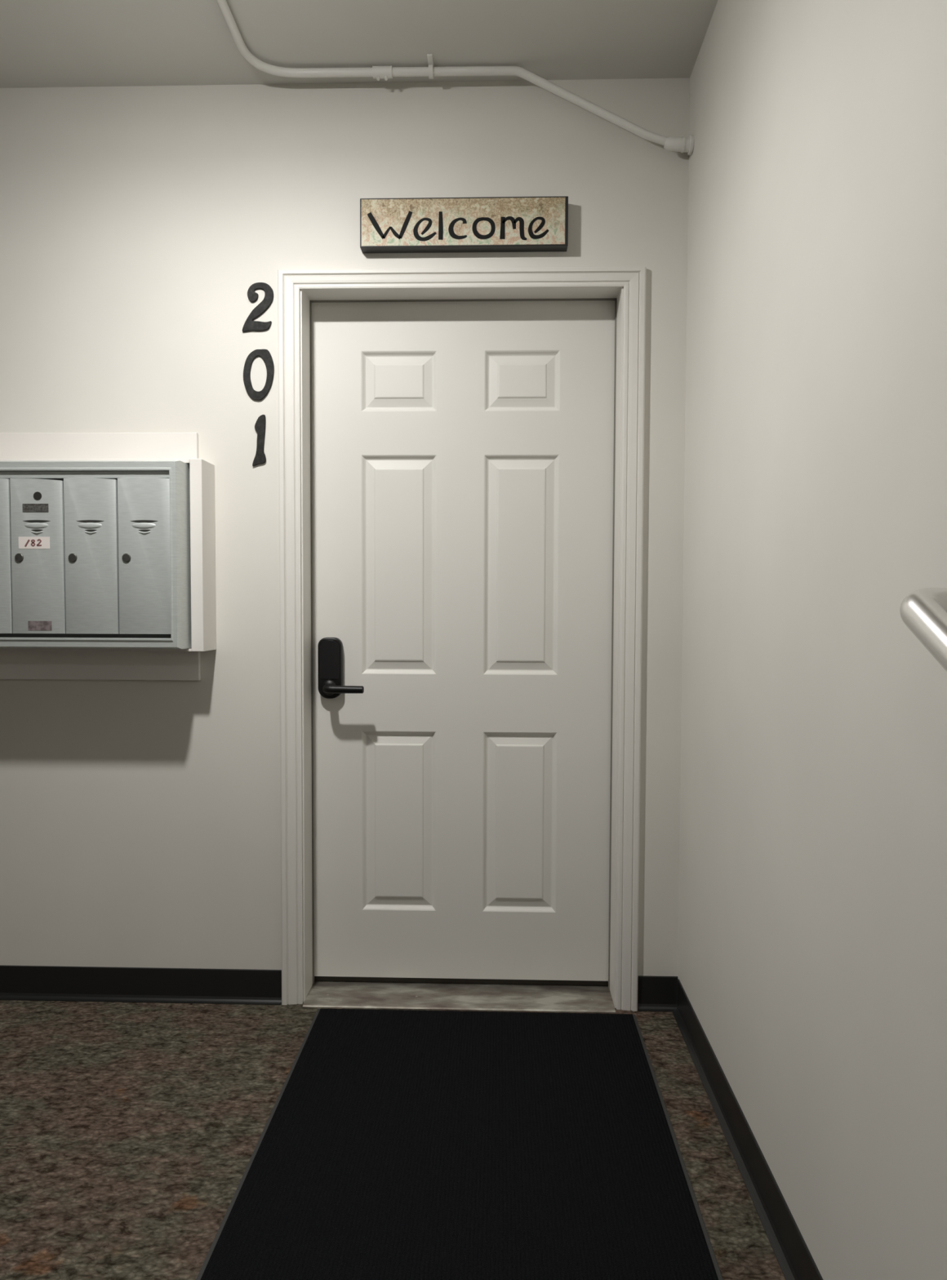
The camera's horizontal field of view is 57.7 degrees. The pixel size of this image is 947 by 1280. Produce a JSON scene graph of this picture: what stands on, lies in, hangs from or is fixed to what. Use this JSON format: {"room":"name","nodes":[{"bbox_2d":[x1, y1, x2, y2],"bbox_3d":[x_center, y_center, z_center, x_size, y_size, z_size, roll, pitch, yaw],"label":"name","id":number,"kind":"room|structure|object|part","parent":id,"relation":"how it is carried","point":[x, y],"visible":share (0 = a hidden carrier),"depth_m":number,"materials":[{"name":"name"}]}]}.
{"room":"apartment building hallway","nodes":[
{"label":"apartment building hallway","id":0,"kind":"room"},
{"bbox_2d":[0,77,689,976],"bbox_3d":[-2.011,-0.216,2.673,5.248,2.790,0.200,0,2,2],"label":"wall","id":1,"kind":"structure","parent":0,"point":[140,820],"depth_m":2.51,"materials":[{"name":"paint"}]},
{"bbox_2d":[0,432,216,680],"bbox_3d":[-1.301,-0.243,2.494,1.079,0.725,0.112,0,2,2],"label":"surround","id":2,"kind":"object","parent":1,"relation":"attached to","point":[45,664],"visible":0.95,"depth_m":2.52,"materials":[{"name":"paint"}]},
{"bbox_2d":[0,460,191,648],"bbox_3d":[-1.284,-0.238,2.444,0.960,0.518,0.171,0,2,2],"label":"mailbox","id":3,"kind":"object","parent":2,"relation":"attached to","point":[95,554],"visible":1,"depth_m":2.36,"materials":[{"name":"metal"}]},
{"bbox_3d":[-1.349,-0.232,2.372,0.145,0.427,0.009,0,2,2],"label":"letterbox door","id":4,"kind":"part","parent":3,"relation":"part of","materials":[{"name":"metal"}]},
{"bbox_3d":[-1.200,-0.363,2.357,0.072,0.022,0.002,0,2,2],"label":"name plate","id":5,"kind":"part","parent":3,"relation":"part of","materials":[{"name":"grey metal"}]},
{"bbox_3d":[-1.200,-0.230,2.368,0.145,0.426,0.009,0,2,2],"label":"letterbox door","id":6,"kind":"part","parent":3,"relation":"part of","materials":[{"name":"metal"}]},
{"bbox_3d":[-1.282,-0.454,2.363,0.910,0.019,0.008,0,2,2],"label":"header rail","id":7,"kind":"part","parent":3,"relation":"part of","materials":[{"name":"metal"}]},
{"bbox_3d":[-1.050,-0.230,2.363,0.145,0.426,0.009,0,2,2],"label":"letterbox door","id":8,"kind":"part","parent":3,"relation":"part of","materials":[{"name":"metal"}]},
{"bbox_3d":[-0.901,-0.230,2.358,0.145,0.427,0.009,0,2,2],"label":"letterbox door","id":9,"kind":"part","parent":3,"relation":"part of","materials":[{"name":"metal"}]},
{"bbox_2d":[0,965,281,1004],"bbox_3d":[-2.608,1.030,2.632,4.069,0.099,0.019,0,2,2],"label":"baseboard","id":10,"kind":"structure","parent":1,"relation":"attached to","point":[17,983],"depth_m":2.59,"materials":[{"name":"black plastic"}]},
{"bbox_2d":[242,282,273,332],"bbox_3d":[-0.626,-0.967,2.497,0.092,0.140,0.007,0,2,2],"label":"house number","id":11,"kind":"object","parent":1,"relation":"attached to","point":[249,325],"visible":1,"depth_m":2.49,"materials":[{"name":"grey metal"}]},
{"bbox_2d":[243,349,274,400],"bbox_3d":[-0.626,-0.773,2.505,0.090,0.147,0.007,0,2,2],"label":"house number","id":12,"kind":"object","parent":1,"relation":"attached to","point":[264,354],"visible":1,"depth_m":2.50,"materials":[{"name":"grey metal"}]},
{"bbox_2d":[252,414,266,466],"bbox_3d":[-0.626,-0.583,2.512,0.040,0.149,0.007,0,2,2],"label":"house number","id":13,"kind":"object","parent":1,"relation":"attached to","point":[260,424],"visible":1,"depth_m":2.51,"materials":[{"name":"grey metal"}]},
{"bbox_2d":[299,287,623,1008],"bbox_3d":[-0.037,0.022,2.623,0.960,2.132,0.200,0,2,2],"label":"door","id":14,"kind":"structure","parent":1,"relation":"in","point":[461,448],"depth_m":2.64,"materials":[{"name":"paint"}]},
{"bbox_3d":[-0.439,0.060,2.622,0.058,0.119,0.004,0,2,2],"label":"keypad glass","id":15,"kind":"part","parent":14,"relation":"part of","materials":[{"name":"black glass"}]},
{"bbox_3d":[-0.390,0.147,2.584,0.126,0.025,0.059,0,2,2],"label":"lever handle","id":16,"kind":"part","parent":14,"relation":"part of","materials":[{"name":"black metal"}]},
{"bbox_2d":[277,266,646,1011],"bbox_3d":[-0.041,0.012,2.513,1.058,2.160,0.018,0,2,2],"label":"trim","id":17,"kind":"structure","parent":1,"relation":"attached to","point":[632,278],"depth_m":2.50,"materials":[{"name":"paint"}]},
{"bbox_3d":[-0.538,0.010,2.528,0.062,2.160,0.018,0,2,2],"label":"casing","id":18,"kind":"part","parent":17,"relation":"part of","materials":[{"name":"paint"}]},
{"bbox_3d":[-0.037,-1.040,2.470,1.058,0.053,0.018,0,2,2],"label":"head casing","id":19,"kind":"part","parent":17,"relation":"part of","materials":[{"name":"paint"}]},
{"bbox_3d":[0.457,0.015,2.498,0.062,2.160,0.018,0,2,2],"label":"casing","id":20,"kind":"part","parent":17,"relation":"part of","materials":[{"name":"paint"}]},
{"bbox_2d":[360,195,568,253],"bbox_3d":[-0.027,-1.183,2.451,0.589,0.137,0.045,0,2,2],"label":"welcome sign","id":21,"kind":"object","parent":1,"relation":"attached to","point":[468,224],"visible":1,"depth_m":2.43,"materials":[{"name":"beige"}]},
{"bbox_2d":[637,975,677,1012],"bbox_3d":[0.545,1.045,2.538,0.117,0.099,0.019,0,2,2],"label":"baseboard","id":22,"kind":"structure","parent":1,"relation":"attached to","point":[655,993],"depth_m":2.54,"materials":[{"name":"black plastic"}]},
{"bbox_2d":[0,0,717,88],"bbox_3d":[-2.083,-1.556,0.067,5.448,0.100,5.300,0,2,2],"label":"ceiling","id":23,"kind":"structure","parent":0,"point":[44,43],"depth_m":2.27,"materials":[{"name":"paint"}]},
{"bbox_2d":[216,0,693,155],"bbox_3d":[-0.174,-1.472,2.258,1.499,0.235,0.650,-1,3,-33],"label":"conduit","id":24,"kind":"object","parent":23,"relation":"attached to","point":[683,144],"visible":1,"depth_m":2.38,"materials":[{"name":"white metal"}]},
{"bbox_2d":[0,1000,785,1279],"bbox_3d":[-2.095,1.234,0.132,5.248,0.100,5.000,0,2,2],"label":"floor","id":25,"kind":"structure","parent":0,"point":[130,1132],"depth_m":1.95,"materials":[{"name":"carpet"}]},
{"bbox_2d":[302,980,615,1013],"bbox_3d":[-0.042,1.083,2.640,0.923,0.009,0.214,0,2,2],"label":"threshold","id":26,"kind":"object","parent":25,"relation":"on","point":[322,994],"visible":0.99,"depth_m":2.60,"materials":[{"name":"marble"}]},
{"bbox_2d":[195,1008,723,1279],"bbox_3d":[-0.040,1.152,0.994,0.931,0.008,3.054,0,2,2],"label":"floor mat","id":27,"kind":"object","parent":25,"relation":"on","point":[393,1144],"visible":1,"depth_m":1.83,"materials":[{"name":"black rubber"}]},
{"bbox_2d":[677,0,946,1279],"bbox_3d":[0.586,-0.102,0.096,0.100,2.790,5.200,0,2,2],"label":"wall","id":28,"kind":"structure","parent":0,"point":[812,955],"depth_m":1.42,"materials":[{"name":"paint"}]},
{"bbox_2d":[671,979,822,1279],"bbox_3d":[0.519,1.147,0.039,0.019,0.099,4.981,0,2,2],"label":"baseboard","id":29,"kind":"structure","parent":28,"relation":"attached to","point":[795,1260],"depth_m":1.80,"materials":[{"name":"black plastic"}]},
{"bbox_2d":[899,587,946,671],"bbox_3d":[0.484,0.242,0.396,0.116,0.582,1.097,0,2,2],"label":"handrail","id":30,"kind":"object","parent":28,"relation":"attached to","point":[923,611],"visible":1,"depth_m":0.85,"materials":[{"name":"silver metal"}]}
]}

